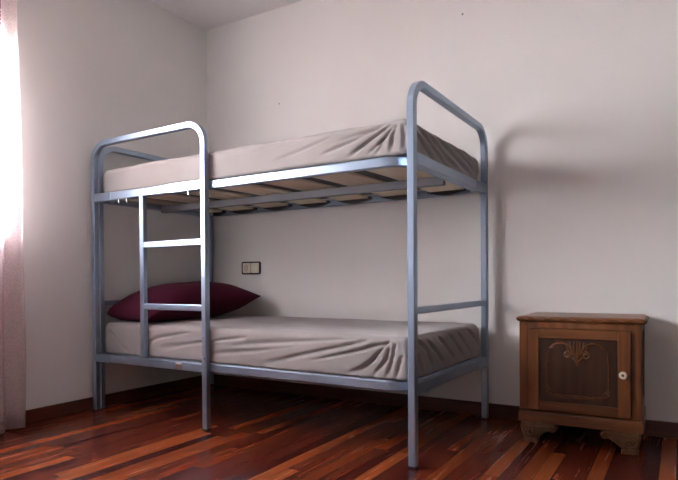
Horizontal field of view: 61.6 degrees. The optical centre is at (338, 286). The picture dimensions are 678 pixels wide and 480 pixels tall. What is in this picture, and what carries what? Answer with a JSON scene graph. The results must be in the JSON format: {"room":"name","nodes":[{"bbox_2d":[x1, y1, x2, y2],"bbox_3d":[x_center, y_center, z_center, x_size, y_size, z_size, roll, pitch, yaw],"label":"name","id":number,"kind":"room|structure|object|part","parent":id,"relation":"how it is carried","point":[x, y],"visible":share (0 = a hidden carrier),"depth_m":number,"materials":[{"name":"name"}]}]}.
{"room":"dormitory","nodes":[
{"label":"dormitory","id":0,"kind":"room"},
{"bbox_2d":[16,0,207,409],"bbox_3d":[-2.083,-0.537,2.218,0.120,2.498,4.300,0,1,31],"label":"wall","id":1,"kind":"structure","parent":0,"point":[91,72],"depth_m":3.22,"materials":[{"name":"white paint"}]},
{"bbox_2d":[5,375,201,429],"bbox_3d":[-2.018,0.675,2.195,0.014,0.073,4.300,0,1,31],"label":"baseboard","id":2,"kind":"structure","parent":1,"relation":"attached to","point":[45,413],"depth_m":3.34,"materials":[{"name":"brown wood"}]},
{"bbox_3d":[-1.993,-1.502,2.151,0.103,0.060,1.740,0,1,31],"label":"curtain rod","id":3,"kind":"object","parent":1,"relation":"attached to","visible":0},
{"bbox_2d":[0,0,25,433],"bbox_3d":[-1.960,-0.392,2.139,0.092,2.192,1.540,0,1,31],"label":"curtain","id":4,"kind":"object","parent":3,"relation":"hanging from","point":[12,295],"visible":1,"depth_m":2.77,"materials":[{"name":"white fabric"}]},
{"bbox_2d":[149,0,302,30],"bbox_3d":[-0.195,-1.861,1.070,4.700,0.150,4.700,0,1,31],"label":"ceiling","id":5,"kind":"structure","parent":0,"point":[206,14],"depth_m":3.70,"materials":[{"name":"paint"}]},
{"bbox_2d":[0,385,677,479],"bbox_3d":[-0.179,0.771,1.095,4.700,0.120,4.700,0,1,31],"label":"floor","id":6,"kind":"structure","parent":0,"point":[254,434],"depth_m":2.49,"materials":[{"name":"brown wood"}]},
{"bbox_2d":[90,81,488,468],"bbox_3d":[-0.309,-0.064,3.086,1.982,1.513,0.937,0,1,32],"label":"bunk bed","id":7,"kind":"object","parent":6,"relation":"on","point":[415,170],"visible":0.91,"depth_m":2.81,"materials":[{"name":"silver metal"}]},
{"bbox_3d":[-1.015,-0.498,2.985,0.822,0.042,0.024,0,1,32],"label":"guard rail","id":8,"kind":"part","parent":7,"relation":"part of","materials":[{"name":"silver metal"}]},
{"bbox_3d":[-1.133,-0.504,3.607,0.026,0.042,0.839,0,1,32],"label":"rail","id":9,"kind":"part","parent":7,"relation":"part of","materials":[{"name":"silver metal"}]},
{"bbox_3d":[-1.130,-0.067,3.611,0.031,1.507,0.902,0,1,32],"label":"frame","id":10,"kind":"part","parent":7,"relation":"part of","materials":[{"name":"silver metal"}]},
{"bbox_3d":[-1.010,0.396,2.994,0.822,0.042,0.024,0,1,32],"label":"guard rail","id":11,"kind":"part","parent":7,"relation":"part of","materials":[{"name":"silver metal"}]},
{"bbox_2d":[104,119,478,208],"bbox_3d":[-0.302,-0.599,3.081,1.897,0.146,0.879,0,1,32],"label":"mattress","id":12,"kind":"object","parent":7,"relation":"on","point":[386,139],"visible":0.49,"depth_m":2.58,"materials":[{"name":"grey fabric"}]},
{"bbox_3d":[-0.304,-0.504,3.094,1.911,0.042,0.899,0,1,32],"label":"frame","id":13,"kind":"part","parent":7,"relation":"part of","materials":[{"name":"silver metal"}]},
{"bbox_2d":[106,314,479,380],"bbox_3d":[-0.297,0.278,3.090,1.897,0.181,0.879,0,1,32],"label":"mattress","id":14,"kind":"object","parent":7,"relation":"on","point":[364,348],"visible":0.88,"depth_m":2.63,"materials":[{"name":"grey fabric"}]},
{"bbox_2d":[107,281,259,321],"bbox_3d":[-0.929,0.074,3.462,0.449,0.221,0.824,0,1,38],"label":"pillow","id":15,"kind":"object","parent":14,"relation":"on","point":[224,298],"visible":0.81,"depth_m":3.27,"materials":[{"name":"red fabric"}]},
{"bbox_3d":[-0.299,0.390,3.103,1.911,0.042,0.899,0,1,32],"label":"frame","id":16,"kind":"part","parent":7,"relation":"part of","materials":[{"name":"silver metal"}]},
{"bbox_3d":[-0.312,-0.484,3.081,1.863,0.039,0.032,0,1,32],"label":"rail","id":17,"kind":"part","parent":7,"relation":"part of","materials":[{"name":"grey metal"}]},
{"bbox_3d":[0.520,-0.067,2.574,0.031,1.507,0.934,0,1,32],"label":"frame","id":18,"kind":"part","parent":7,"relation":"part of","materials":[{"name":"silver metal"}]},
{"bbox_3d":[0.517,-0.503,2.570,0.026,0.042,0.871,0,1,32],"label":"rail","id":19,"kind":"part","parent":7,"relation":"part of","materials":[{"name":"silver metal"}]},
{"bbox_3d":[0.523,0.391,2.578,0.026,0.042,0.871,0,1,32],"label":"rail","id":20,"kind":"part","parent":7,"relation":"part of","materials":[{"name":"silver metal"}]},
{"bbox_2d":[516,312,648,455],"bbox_3d":[1.103,0.408,2.569,0.518,0.562,0.391,0,1,30],"label":"nightstand","id":21,"kind":"object","parent":6,"relation":"on","point":[584,370],"visible":1,"depth_m":2.43,"materials":[{"name":"brown wood"}]},
{"bbox_3d":[1.016,0.203,2.431,0.314,0.040,0.011,0,1,30],"label":"door rail","id":22,"kind":"part","parent":21,"relation":"part of","materials":[{"name":"brown wood"}]},
{"bbox_3d":[1.018,0.521,2.434,0.314,0.040,0.011,0,1,30],"label":"door rail","id":23,"kind":"part","parent":21,"relation":"part of","materials":[{"name":"brown wood"}]},
{"bbox_3d":[1.019,0.362,2.435,0.314,0.278,0.002,0,1,30],"label":"door panel","id":24,"kind":"part","parent":21,"relation":"part of","materials":[{"name":"brown wood"}]},
{"bbox_3d":[1.162,0.361,2.326,0.033,0.033,0.028,0,1,30],"label":"knob","id":25,"kind":"part","parent":21,"relation":"part of","materials":[{"name":"beige ceramic"}]},
{"bbox_2d":[207,0,677,422],"bbox_3d":[0.969,-0.563,3.013,4.700,2.498,0.200,0,1,31],"label":"wall","id":26,"kind":"structure","parent":0,"point":[575,102],"depth_m":3.00,"materials":[{"name":"white paint"}]},
{"bbox_2d":[242,261,260,274],"bbox_3d":[-0.592,-0.128,3.828,0.158,0.086,0.015,0,1,31],"label":"wall switch","id":27,"kind":"object","parent":26,"relation":"attached to","point":[247,267],"visible":1,"depth_m":3.82,"materials":[{"name":"white plastic"}]},
{"bbox_2d":[214,374,677,438],"bbox_3d":[0.919,0.650,2.935,4.266,0.073,0.014,0,1,31],"label":"baseboard","id":28,"kind":"structure","parent":26,"relation":"attached to","point":[664,429],"depth_m":3.30,"materials":[{"name":"brown wood"}]}
]}

